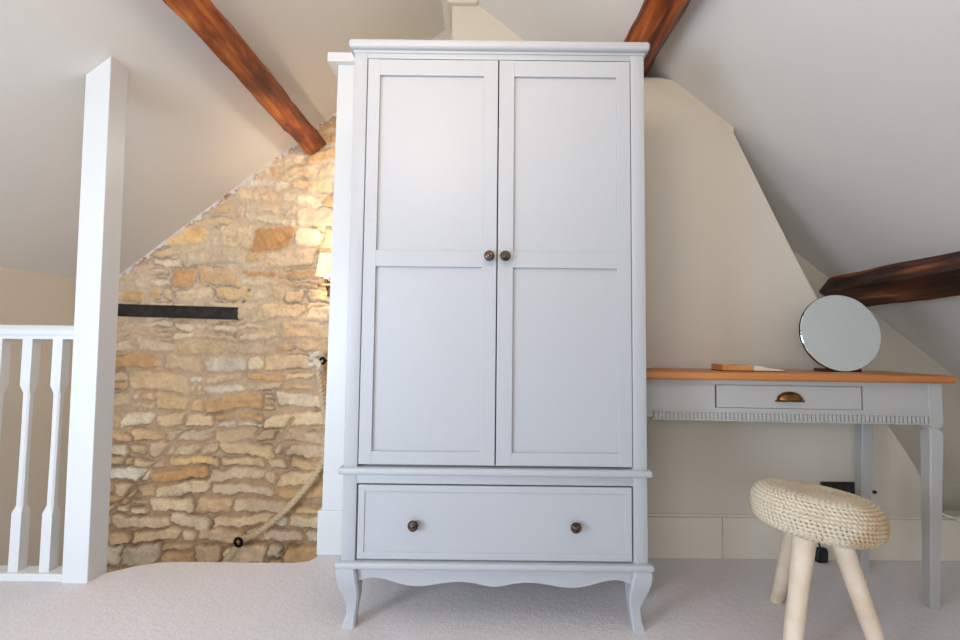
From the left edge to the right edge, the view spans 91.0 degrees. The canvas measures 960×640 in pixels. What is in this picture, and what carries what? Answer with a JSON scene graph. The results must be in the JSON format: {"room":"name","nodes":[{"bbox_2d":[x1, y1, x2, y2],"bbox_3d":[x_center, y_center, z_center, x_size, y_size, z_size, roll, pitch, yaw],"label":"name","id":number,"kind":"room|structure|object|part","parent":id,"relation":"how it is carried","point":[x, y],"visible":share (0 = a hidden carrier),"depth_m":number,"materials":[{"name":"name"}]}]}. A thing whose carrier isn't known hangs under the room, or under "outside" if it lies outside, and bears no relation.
{"room":"bedroom","nodes":[
{"label":"bedroom","id":0,"kind":"room"},
{"bbox_2d":[0,266,75,565],"bbox_3d":[-2.460,0.888,0.369,0.100,2.592,5.640,1,-3,0],"label":"wall","id":1,"kind":"structure","parent":0,"point":[26,297],"depth_m":2.55,"materials":[{"name":"beige paint"}]},
{"bbox_2d":[107,117,335,572],"bbox_3d":[-1.424,0.045,3.028,1.943,3.495,0.073,1,-3,0],"label":"stone wall","id":2,"kind":"structure","parent":0,"point":[218,426],"depth_m":3.01,"materials":[{"name":"stone"}]},
{"bbox_2d":[118,304,238,319],"bbox_3d":[-1.945,-0.051,3.046,0.779,0.094,0.060,1,-3,0],"label":"lintel","id":3,"kind":"object","parent":2,"relation":"attached to","point":[125,310],"visible":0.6,"depth_m":3.02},
{"bbox_2d":[119,111,336,279],"bbox_3d":[-1.497,-0.923,3.095,1.785,1.457,0.042,1,-3,0],"label":"trim","id":4,"kind":"structure","parent":2,"relation":"attached to","point":[148,257],"depth_m":3.07,"materials":[{"name":"paint"}]},
{"bbox_2d":[222,351,326,561],"bbox_3d":[-1.320,0.949,2.917,0.816,1.522,0.154,1,-3,0],"label":"handrail","id":5,"kind":"object","parent":2,"relation":"attached to","point":[318,357],"visible":0.78,"depth_m":2.88,"materials":[{"name":"fabric"}]},
{"bbox_2d":[316,252,330,296],"bbox_3d":[-0.955,-0.284,2.967,0.132,0.255,0.186,1,-3,0],"label":"wall lamp","id":6,"kind":"object","parent":2,"relation":"attached to","point":[323,269],"visible":0.73,"depth_m":2.90,"materials":[{"name":"beige"}]},
{"bbox_3d":[-0.954,-0.344,2.943,0.132,0.137,0.132,1,-3,0],"label":"lamp shade","id":7,"kind":"part","parent":6,"relation":"part of","materials":[{"name":"beige fabric"}]},
{"bbox_2d":[432,30,451,39],"bbox_3d":[-0.362,0.196,3.084,0.520,4.324,0.140,1,-3,0],"label":"wall","id":8,"kind":"structure","parent":0,"point":[444,35],"depth_m":3.13,"materials":[{"name":"beige paint"}]},
{"bbox_2d":[0,0,959,379],"bbox_3d":[0.200,-0.865,0.494,5.480,2.642,5.690,1,-3,0],"label":"ceiling","id":9,"kind":"structure","parent":0,"point":[844,114],"depth_m":2.01,"materials":[{"name":"white paint"}]},
{"bbox_2d":[163,0,325,154],"bbox_3d":[-1.129,-1.302,0.437,0.214,0.254,5.330,1,-3,1],"label":"timber beam","id":10,"kind":"structure","parent":9,"relation":"attached to","point":[201,16],"depth_m":2.14,"materials":[{"name":"brown wood"}]},
{"bbox_2d":[624,0,689,77],"bbox_3d":[0.701,-1.283,0.007,0.196,0.193,4.470,1,-3,0],"label":"timber beam","id":11,"kind":"structure","parent":9,"relation":"attached to","point":[655,21],"depth_m":1.81,"materials":[{"name":"brown wood"}]},
{"bbox_2d":[819,251,959,306],"bbox_3d":[1.916,-0.175,2.059,0.195,0.194,0.990,1,-3,0],"label":"timber beam","id":12,"kind":"structure","parent":9,"relation":"attached to","point":[935,277],"depth_m":2.08,"materials":[{"name":"brown wood"}]},
{"bbox_2d":[0,555,959,639],"bbox_3d":[0.179,1.006,0.069,5.180,0.220,4.850,1,-3,0],"label":"floor","id":13,"kind":"structure","parent":0,"point":[687,599],"depth_m":1.61,"materials":[{"name":"carpet"}]},
{"bbox_2d":[0,325,73,581],"bbox_3d":[-1.973,0.503,1.813,0.866,0.972,0.070,1,-3,0],"label":"balustrade","id":14,"kind":"object","parent":13,"relation":"on","point":[17,569],"visible":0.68,"depth_m":1.81,"materials":[{"name":"white paint"}]},
{"bbox_3d":[-1.978,0.965,1.788,0.866,0.046,0.070,1,-3,0],"label":"rail","id":15,"kind":"part","parent":14,"relation":"part of","materials":[{"name":"white paint"}]},
{"bbox_3d":[-1.974,0.045,1.839,0.854,0.054,0.064,1,-3,0],"label":"handrail","id":16,"kind":"part","parent":14,"relation":"part of","materials":[{"name":"white paint"}]},
{"bbox_2d":[62,56,127,582],"bbox_3d":[-1.498,0.079,1.839,0.120,2.233,0.093,1,-3,0],"label":"newel post","id":17,"kind":"object","parent":13,"relation":"on","point":[85,547],"visible":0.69,"depth_m":1.81,"materials":[{"name":"white paint"}]},
{"bbox_2d":[335,39,653,632],"bbox_3d":[0.054,0.037,1.768,1.000,1.903,0.550,1,-3,0],"label":"wardrobe","id":18,"kind":"object","parent":13,"relation":"on","point":[495,431],"visible":1,"depth_m":1.54,"materials":[{"name":"grey paint"}]},
{"bbox_3d":[-0.417,0.872,1.501,0.071,0.195,0.071,1,-3,0],"label":"leg","id":19,"kind":"part","parent":18,"relation":"part of","materials":[{"name":"grey paint"}]},
{"bbox_3d":[-0.209,0.643,1.478,0.034,0.034,0.034,1,-3,0],"label":"knob","id":20,"kind":"part","parent":18,"relation":"part of","materials":[{"name":"brown metal"}]},
{"bbox_3d":[-0.163,-0.204,1.550,0.434,1.334,0.020,1,-3,0],"label":"door","id":21,"kind":"part","parent":18,"relation":"part of","materials":[{"name":"grey paint"}]},
{"bbox_3d":[0.030,-0.207,1.523,0.034,0.034,0.034,1,-3,0],"label":"knob","id":22,"kind":"part","parent":18,"relation":"part of","materials":[{"name":"brown metal"}]},
{"bbox_3d":[0.047,0.654,1.701,0.869,0.230,0.420,1,-3,0],"label":"drawer","id":23,"kind":"part","parent":18,"relation":"part of","materials":[{"name":"grey paint"}]},
{"bbox_3d":[0.045,0.786,1.733,0.998,0.021,0.535,1,-3,0],"label":"moulding","id":24,"kind":"part","parent":18,"relation":"part of","materials":[{"name":"grey paint"}]},
{"bbox_3d":[0.048,0.497,1.750,0.994,0.023,0.533,1,-3,0],"label":"waist moulding","id":25,"kind":"part","parent":18,"relation":"part of","materials":[{"name":"grey paint"}]},
{"bbox_3d":[0.064,-0.893,1.825,1.000,0.039,0.539,1,-3,0],"label":"cornice","id":26,"kind":"part","parent":18,"relation":"part of","materials":[{"name":"grey paint"}]},
{"bbox_3d":[0.082,-0.206,1.523,0.034,0.034,0.034,1,-3,0],"label":"knob","id":27,"kind":"part","parent":18,"relation":"part of","materials":[{"name":"brown metal"}]},
{"bbox_3d":[0.275,-0.199,1.550,0.435,1.334,0.020,1,-3,0],"label":"door","id":28,"kind":"part","parent":18,"relation":"part of","materials":[{"name":"grey paint"}]},
{"bbox_3d":[0.300,0.649,1.478,0.034,0.034,0.034,1,-3,0],"label":"knob","id":29,"kind":"part","parent":18,"relation":"part of","materials":[{"name":"brown metal"}]},
{"bbox_3d":[0.506,0.883,1.501,0.071,0.195,0.071,1,-3,0],"label":"leg","id":30,"kind":"part","parent":18,"relation":"part of","materials":[{"name":"grey paint"}]},
{"bbox_2d":[646,368,955,609],"bbox_3d":[1.112,0.601,1.816,1.096,0.806,0.342,0,-3,3],"label":"table","id":31,"kind":"object","parent":13,"relation":"on","point":[865,399],"visible":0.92,"depth_m":1.69,"materials":[{"name":"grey wood"}]},
{"bbox_2d":[711,363,784,371],"bbox_3d":[1.039,0.185,1.838,0.228,0.025,0.110,0,-3,4],"label":"open book","id":32,"kind":"object","parent":31,"relation":"on","point":[721,367],"visible":1,"depth_m":1.79,"materials":[{"name":"brown paper"}]},
{"bbox_3d":[1.119,0.286,1.840,0.501,0.081,0.284,0,-3,3],"label":"drawer","id":33,"kind":"part","parent":31,"relation":"part of","materials":[{"name":"grey paint"}]},
{"bbox_3d":[1.114,0.275,1.687,0.104,0.038,0.025,0,-3,3],"label":"handle","id":34,"kind":"part","parent":31,"relation":"part of","materials":[{"name":"gold metal"}]},
{"bbox_3d":[1.110,0.348,1.693,0.959,0.035,0.010,0,-3,3],"label":"dentil moulding","id":35,"kind":"part","parent":31,"relation":"part of","materials":[{"name":"grey paint"}]},
{"bbox_2d":[799,295,880,371],"bbox_3d":[1.412,0.052,1.873,0.304,0.303,0.090,0,-3,3],"label":"round mirror","id":36,"kind":"object","parent":31,"relation":"on","point":[839,333],"visible":0.99,"depth_m":1.85,"materials":[{"name":"silver mirror"}]},
{"bbox_3d":[1.567,0.627,1.931,0.065,0.777,0.045,0,-3,3],"label":"leg","id":37,"kind":"part","parent":31,"relation":"part of","materials":[{"name":"grey paint"}]},
{"bbox_3d":[1.593,0.613,1.667,0.065,0.777,0.045,0,-3,3],"label":"leg","id":38,"kind":"part","parent":31,"relation":"part of","materials":[{"name":"grey paint"}]},
{"bbox_2d":[748,478,890,639],"bbox_3d":[1.032,0.750,1.452,0.390,0.466,0.359,4,-4,-42],"label":"stool","id":39,"kind":"object","parent":13,"relation":"on","point":[807,514],"visible":1,"depth_m":1.37,"materials":[{"name":"fabric"}]},
{"bbox_3d":[1.040,0.822,1.595,0.063,0.338,0.219,0,-3,11],"label":"leg","id":40,"kind":"part","parent":39,"relation":"part of","materials":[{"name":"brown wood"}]},
{"bbox_3d":[0.935,0.810,1.392,0.171,0.338,0.065,2,-4,-29],"label":"leg","id":41,"kind":"part","parent":39,"relation":"part of","materials":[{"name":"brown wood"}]},
{"bbox_3d":[1.043,0.594,1.471,0.359,0.129,0.359,7,-4,0],"label":"seat","id":42,"kind":"part","parent":39,"relation":"part of","materials":[{"name":"beige wicker"}]},
{"bbox_3d":[1.111,0.811,1.388,0.147,0.338,0.064,-3,-4,44],"label":"leg","id":43,"kind":"part","parent":39,"relation":"part of","materials":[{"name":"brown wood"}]},
{"bbox_2d":[815,543,827,562],"bbox_3d":[1.453,0.892,1.996,0.088,0.252,0.042,2,-3,-21],"label":"power adapter","id":44,"kind":"object","parent":13,"relation":"on","point":[821,555],"visible":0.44,"depth_m":1.97,"materials":[{"name":"black plastic"}]},
{"bbox_2d":[452,4,959,481],"bbox_3d":[1.356,-0.267,2.845,3.055,3.261,0.550,1,-3,0],"label":"wall","id":45,"kind":"structure","parent":0,"point":[896,353],"depth_m":2.54,"materials":[{"name":"beige paint"}]},
{"bbox_2d":[448,0,476,29],"bbox_3d":[-0.097,-1.845,2.743,0.165,0.173,0.230,1,-3,0],"label":"trim","id":46,"kind":"structure","parent":45,"relation":"attached to","point":[451,3],"depth_m":2.64,"materials":[{"name":"beige paint"}]},
{"bbox_2d":[942,482,959,510],"bbox_3d":[2.329,0.957,2.498,0.880,0.200,0.028,1,-3,0],"label":"baseboard","id":47,"kind":"structure","parent":45,"relation":"attached to","point":[950,491],"depth_m":2.48,"materials":[{"name":"beige paint"}]},
{"bbox_2d":[644,78,959,561],"bbox_3d":[1.089,0.075,2.312,3.380,2.312,0.516,1,-3,0],"label":"wall","id":48,"kind":"structure","parent":0,"point":[725,284],"depth_m":2.07,"materials":[{"name":"beige paint"}]},
{"bbox_2d":[317,65,353,554],"bbox_3d":[-0.489,-0.065,2.264,0.380,2.150,0.426,1,-3,0],"label":"trim","id":49,"kind":"structure","parent":48,"relation":"attached to","point":[329,525],"depth_m":2.06,"materials":[{"name":"white paint"}]},
{"bbox_2d":[327,52,353,79],"bbox_3d":[-0.483,-1.157,2.328,0.392,0.042,0.460,1,-3,0],"label":"trim","id":50,"kind":"structure","parent":48,"relation":"attached to","point":[334,59],"depth_m":2.10,"materials":[{"name":"white paint"}]},
{"bbox_2d":[820,482,854,493],"bbox_3d":[1.537,0.739,2.026,0.146,0.086,0.013,1,-3,0],"label":"wall socket","id":51,"kind":"object","parent":48,"relation":"attached to","point":[849,487],"visible":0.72,"depth_m":2.02,"materials":[{"name":"black plastic"}]},
{"bbox_2d":[942,513,959,521],"bbox_3d":[2.246,0.898,1.896,0.745,0.251,0.055,-1,-3,21],"label":"cable","id":52,"kind":"object","parent":48,"relation":"on","point":[943,514],"visible":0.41,"depth_m":2.00,"materials":[{"name":"white plastic"}]},
{"bbox_2d":[942,510,959,515],"bbox_3d":[2.363,1.045,2.066,0.810,0.376,0.100,1,-3,0],"label":"curb","id":53,"kind":"object","parent":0,"point":[947,512],"depth_m":2.10,"materials":[{"name":"beige paint"}]}
]}

